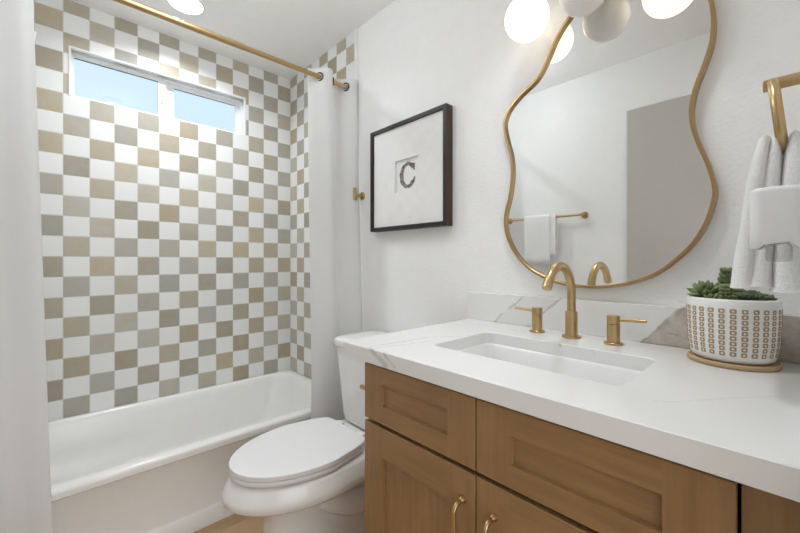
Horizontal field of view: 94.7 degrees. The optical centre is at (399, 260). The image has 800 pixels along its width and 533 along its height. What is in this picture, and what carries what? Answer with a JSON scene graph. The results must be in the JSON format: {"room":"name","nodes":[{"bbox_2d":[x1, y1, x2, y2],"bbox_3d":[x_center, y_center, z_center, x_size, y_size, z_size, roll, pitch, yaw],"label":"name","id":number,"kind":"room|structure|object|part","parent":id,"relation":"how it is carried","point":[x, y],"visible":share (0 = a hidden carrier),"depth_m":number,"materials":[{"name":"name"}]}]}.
{"room":"bathroom","nodes":[
{"label":"bathroom","id":0,"kind":"room"},
{"bbox_2d":[33,0,289,420],"bbox_3d":[-1.392,-0.086,2.194,1.735,2.440,0.140,0,0,-43],"label":"wall","id":1,"kind":"structure","parent":0,"point":[166,241],"depth_m":2.09,"materials":[{"name":"tile"}]},
{"bbox_2d":[71,50,242,134],"bbox_3d":[-1.395,-0.953,2.201,0.874,0.250,0.075,0,0,-43],"label":"window","id":2,"kind":"structure","parent":1,"relation":"in","point":[166,87],"depth_m":2.19,"materials":[{"name":"white plastic"}]},
{"bbox_3d":[-1.546,-0.952,2.046,0.418,0.224,0.024,0,0,-43],"label":"sash","id":3,"kind":"part","parent":2,"relation":"part of","materials":[{"name":"clear glass"}]},
{"bbox_3d":[-1.255,-0.952,2.355,0.435,0.224,0.024,0,0,-43],"label":"sash","id":4,"kind":"part","parent":2,"relation":"part of","materials":[{"name":"clear glass"}]},
{"bbox_2d":[68,45,245,135],"bbox_3d":[-1.348,-0.954,2.151,0.875,0.250,0.024,0,0,-43],"label":"trim","id":5,"kind":"structure","parent":1,"relation":"attached to","point":[70,48],"depth_m":2.06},
{"bbox_2d":[193,514,263,532],"bbox_3d":[-0.029,1.184,0.538,2.600,0.100,4.460,0,0,-43],"label":"floor","id":6,"kind":"structure","parent":0,"point":[234,523],"depth_m":1.58,"materials":[{"name":"brown wood"}]},
{"bbox_2d":[48,369,310,532],"bbox_3d":[-1.078,0.957,1.861,1.513,0.354,0.774,0,0,-43],"label":"bathtub","id":7,"kind":"object","parent":6,"relation":"on","point":[160,464],"visible":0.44,"depth_m":1.76,"materials":[{"name":"white ceramic"}]},
{"bbox_2d":[221,330,389,532],"bbox_3d":[-0.278,0.744,1.492,0.828,0.780,0.444,0,0,-43],"label":"toilet","id":8,"kind":"object","parent":6,"relation":"on","point":[307,476],"visible":0.62,"depth_m":1.32,"materials":[{"name":"white ceramic"}]},
{"bbox_3d":[-0.286,0.936,1.484,0.807,0.394,0.410,0,0,-43],"label":"bowl","id":9,"kind":"part","parent":8,"relation":"part of","materials":[{"name":"white ceramic"}]},
{"bbox_3d":[-0.391,0.724,1.385,0.463,0.019,0.372,0,0,-43],"label":"seat","id":10,"kind":"part","parent":8,"relation":"part of","materials":[{"name":"white plastic"}]},
{"bbox_3d":[-0.392,0.703,1.384,0.465,0.018,0.378,0,0,-43],"label":"lid","id":11,"kind":"part","parent":8,"relation":"part of","materials":[{"name":"white plastic"}]},
{"bbox_3d":[-0.080,0.568,1.679,0.271,0.344,0.416,0,0,-43],"label":"tank","id":12,"kind":"part","parent":8,"relation":"part of","materials":[{"name":"white ceramic"}]},
{"bbox_3d":[-0.081,0.375,1.677,0.286,0.042,0.444,0,0,-43],"label":"tank lid","id":13,"kind":"part","parent":8,"relation":"part of","materials":[{"name":"white ceramic"}]},
{"bbox_2d":[365,362,799,532],"bbox_3d":[0.398,0.705,0.917,0.652,0.858,0.830,0,0,-43],"label":"vanity cabinet","id":14,"kind":"object","parent":6,"relation":"on","point":[439,459],"visible":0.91,"depth_m":0.69,"materials":[{"name":"brown wood"}]},
{"bbox_3d":[0.035,0.356,0.893,0.020,0.149,0.366,0,0,-43],"label":"drawer","id":15,"kind":"part","parent":14,"relation":"part of","materials":[{"name":"brown wood"}]},
{"bbox_3d":[0.035,0.735,0.893,0.020,0.588,0.366,0,0,-43],"label":"door","id":16,"kind":"part","parent":14,"relation":"part of","materials":[{"name":"brown wood"}]},
{"bbox_3d":[0.120,0.580,0.763,0.035,0.174,0.017,0,0,-43],"label":"handle","id":17,"kind":"part","parent":14,"relation":"part of","materials":[{"name":"gold metal"}]},
{"bbox_3d":[0.171,0.580,0.709,0.035,0.174,0.017,0,0,-43],"label":"handle","id":18,"kind":"part","parent":14,"relation":"part of","materials":[{"name":"gold metal"}]},
{"bbox_3d":[0.297,0.735,0.615,0.020,0.588,0.392,0,0,-43],"label":"door","id":19,"kind":"part","parent":14,"relation":"part of","materials":[{"name":"brown wood"}]},
{"bbox_2d":[344,291,799,501],"bbox_3d":[0.375,0.199,0.958,0.634,0.147,0.926,0,0,-43],"label":"countertop","id":20,"kind":"structure","parent":14,"relation":"on","point":[743,427],"depth_m":0.72,"materials":[{"name":"white stone"}]},
{"bbox_2d":[458,343,641,384],"bbox_3d":[0.348,0.336,0.948,0.335,0.141,0.527,0,0,-43],"label":"sink","id":21,"kind":"object","parent":20,"relation":"in","point":[602,373],"visible":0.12,"depth_m":1.04,"materials":[{"name":"white ceramic"}]},
{"bbox_2d":[514,262,646,345],"bbox_3d":[0.471,0.118,1.071,0.206,0.230,0.390,0,0,-43],"label":"faucet","id":22,"kind":"object","parent":20,"relation":"on","point":[571,315],"visible":1,"depth_m":1.10,"materials":[{"name":"gold metal"}]},
{"bbox_3d":[0.428,0.165,1.232,0.033,0.023,0.096,0,0,-43],"label":"lever","id":23,"kind":"part","parent":22,"relation":"part of","materials":[{"name":"gold metal"}]},
{"bbox_3d":[0.450,0.205,1.208,0.048,0.057,0.048,0,0,-43],"label":"handle","id":24,"kind":"part","parent":22,"relation":"part of","materials":[{"name":"gold metal"}]},
{"bbox_3d":[0.467,0.081,1.071,0.178,0.155,0.024,0,0,-43],"label":"spout","id":25,"kind":"part","parent":22,"relation":"part of","materials":[{"name":"gold metal"}]},
{"bbox_3d":[0.598,0.205,1.032,0.048,0.057,0.048,0,0,-43],"label":"handle","id":26,"kind":"part","parent":22,"relation":"part of","materials":[{"name":"gold metal"}]},
{"bbox_3d":[0.620,0.165,1.009,0.033,0.023,0.096,0,0,-43],"label":"lever","id":27,"kind":"part","parent":22,"relation":"part of","materials":[{"name":"gold metal"}]},
{"bbox_2d":[687,350,781,371],"bbox_3d":[0.764,0.228,0.849,0.163,0.011,0.163,0,0,-43],"label":"saucer","id":28,"kind":"object","parent":20,"relation":"on","point":[776,366],"visible":0.57,"depth_m":0.79,"materials":[{"name":"brown wood"}]},
{"bbox_2d":[686,295,782,364],"bbox_3d":[0.763,0.154,0.849,0.165,0.140,0.165,0,0,-20],"label":"plant pot","id":29,"kind":"object","parent":28,"relation":"on","point":[745,332],"visible":0.98,"depth_m":0.79,"materials":[{"name":"beige ceramic"}]},
{"bbox_2d":[687,280,721,298],"bbox_3d":[0.723,0.075,0.872,0.083,0.058,0.092,0,0,-6],"label":"succulent","id":30,"kind":"object","parent":29,"relation":"on","point":[703,289],"visible":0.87,"depth_m":0.86,"materials":[{"name":"green plant"}]},
{"bbox_2d":[717,267,744,299],"bbox_3d":[0.748,0.059,0.855,0.050,0.090,0.078,0,0,12],"label":"succulent","id":31,"kind":"object","parent":29,"relation":"in","point":[724,279],"visible":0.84,"depth_m":0.83,"materials":[{"name":"green plant"}]},
{"bbox_2d":[737,290,777,300],"bbox_3d":[0.789,0.077,0.818,0.113,0.026,0.071,0,0,-43],"label":"succulent","id":32,"kind":"object","parent":29,"relation":"in","point":[748,295],"visible":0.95,"depth_m":0.79,"materials":[{"name":"green plant"}]},
{"bbox_3d":[0.297,0.356,0.615,0.020,0.149,0.392,0,0,-43],"label":"drawer","id":33,"kind":"part","parent":14,"relation":"part of","materials":[{"name":"brown wood"}]},
{"bbox_2d":[70,0,393,79],"bbox_3d":[-0.029,-1.356,0.538,2.600,0.100,4.460,0,0,-43],"label":"ceiling","id":34,"kind":"structure","parent":0,"point":[297,32],"depth_m":2.02,"materials":[{"name":"white paint"}]},
{"bbox_2d":[167,0,204,14],"bbox_3d":[-1.089,-1.304,1.873,0.172,0.004,0.172,0,0,-43],"label":"recessed light","id":35,"kind":"object","parent":34,"relation":"in","point":[190,7],"visible":1,"depth_m":1.89,"materials":[{"name":"white"}]},
{"bbox_2d":[290,0,799,378],"bbox_3d":[0.144,-0.086,1.748,0.110,2.440,2.615,0,0,-43],"label":"wall","id":36,"kind":"structure","parent":0,"point":[415,57],"depth_m":1.51,"materials":[{"name":"white paint"}]},
{"bbox_2d":[354,28,357,80],"bbox_3d":[-0.246,-0.086,2.075,0.014,2.439,0.024,0,0,-43],"label":"trim","id":37,"kind":"structure","parent":36,"relation":"attached to","point":[356,29],"depth_m":2.07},
{"bbox_2d":[353,187,364,199],"bbox_3d":[-0.229,-0.362,2.016,0.064,0.068,0.044,0,0,-43],"label":"robe hook","id":38,"kind":"object","parent":36,"relation":"attached to","point":[361,195],"visible":1,"depth_m":2.00,"materials":[{"name":"gold metal"}]},
{"bbox_2d":[370,103,452,231],"bbox_3d":[0.035,-0.407,1.751,0.044,0.515,0.510,0,0,-43],"label":"framed picture","id":39,"kind":"object","parent":36,"relation":"attached to","point":[411,159],"visible":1,"depth_m":1.71,"materials":[{"name":"white paper"}]},
{"bbox_2d":[397,156,417,192],"bbox_3d":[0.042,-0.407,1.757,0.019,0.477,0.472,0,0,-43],"label":"print","id":40,"kind":"object","parent":39,"relation":"attached to","point":[407,166],"depth_m":1.75,"materials":[{"name":"white paper"}]},
{"bbox_2d":[505,0,603,42],"bbox_3d":[0.553,-0.880,1.100,0.181,0.303,0.492,0,0,-43],"label":"vanity light","id":41,"kind":"object","parent":36,"relation":"attached to","point":[525,20],"visible":1,"depth_m":1.16,"materials":[{"name":"white glass"}]},
{"bbox_3d":[0.417,-0.798,1.214,0.140,0.140,0.140,0,0,-43],"label":"globe","id":42,"kind":"part","parent":41,"relation":"part of","materials":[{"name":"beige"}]},
{"bbox_3d":[0.539,-0.798,1.084,0.140,0.140,0.140,0,0,-43],"label":"globe","id":43,"kind":"part","parent":41,"relation":"part of"},
{"bbox_2d":[503,0,718,288],"bbox_3d":[0.601,-0.400,1.161,0.027,0.975,0.610,0,0,-43],"label":"mirror","id":44,"kind":"object","parent":36,"relation":"attached to","point":[613,180],"visible":0.98,"depth_m":1.11,"materials":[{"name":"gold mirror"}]},
{"bbox_2d":[467,291,799,363],"bbox_3d":[0.599,0.180,1.169,0.020,0.108,0.926,0,0,-43],"label":"backsplash","id":45,"kind":"structure","parent":36,"relation":"attached to","point":[665,325],"depth_m":1.13,"materials":[{"name":"white stone"}]},
{"bbox_3d":[0.411,-0.086,0.279,1.515,2.440,0.110,0,0,-43],"label":"wall","id":46,"kind":"structure","parent":0,"visible":0},
{"bbox_2d":[763,72,799,155],"bbox_3d":[0.686,-0.256,0.654,0.157,0.173,0.058,0,0,-43],"label":"towel ring","id":47,"kind":"object","parent":46,"relation":"attached to","point":[773,86],"visible":0.72,"depth_m":0.62,"materials":[{"name":"gold metal"}]},
{"bbox_2d":[730,130,799,292],"bbox_3d":[0.670,-0.083,0.670,0.192,0.270,0.099,0,0,-43],"label":"hand towel","id":48,"kind":"object","parent":47,"relation":"hanging from","point":[769,167],"visible":0.77,"depth_m":0.62,"materials":[{"name":"white fabric"}]},
{"bbox_3d":[0.683,-0.318,0.657,0.021,0.021,0.051,0,0,-43],"label":"post","id":49,"kind":"part","parent":47,"relation":"part of","materials":[{"name":"gold metal"}]},
{"bbox_3d":[0.579,-0.061,0.519,0.072,0.116,0.008,0,0,-43],"label":"wall outlet","id":50,"kind":"object","parent":46,"relation":"attached to","visible":0},
{"bbox_2d":[750,185,799,261],"bbox_3d":[0.557,-0.053,0.543,0.066,0.108,0.057,0,0,-43],"label":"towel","id":51,"kind":"object","parent":50,"relation":"attached to","point":[774,210],"visible":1,"depth_m":0.52,"materials":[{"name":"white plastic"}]},
{"bbox_3d":[-1.665,-0.086,1.299,0.110,2.440,0.790,0,0,-43],"label":"wall","id":52,"kind":"structure","parent":0,"visible":0},
{"bbox_2d":[112,0,347,88],"bbox_3d":[-0.800,-0.958,1.563,1.510,0.052,0.052,0,0,-43],"label":"curtain rod","id":53,"kind":"object","parent":52,"relation":"attached to","point":[133,4],"visible":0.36,"depth_m":1.56,"materials":[{"name":"gold metal"}]},
{"bbox_2d":[0,0,52,532],"bbox_3d":[-1.236,0.050,1.127,0.264,2.107,0.122,0,0,-43],"label":"shower curtain","id":54,"kind":"object","parent":53,"relation":"hanging from","point":[25,479],"visible":1,"depth_m":1.15,"materials":[{"name":"white fabric"}]},
{"bbox_2d":[308,68,362,420],"bbox_3d":[-0.350,0.040,1.951,0.319,2.087,0.125,0,0,-43],"label":"shower curtain","id":55,"kind":"object","parent":53,"relation":"hanging from","point":[333,153],"visible":0.78,"depth_m":1.92,"materials":[{"name":"white fabric"}]}
]}

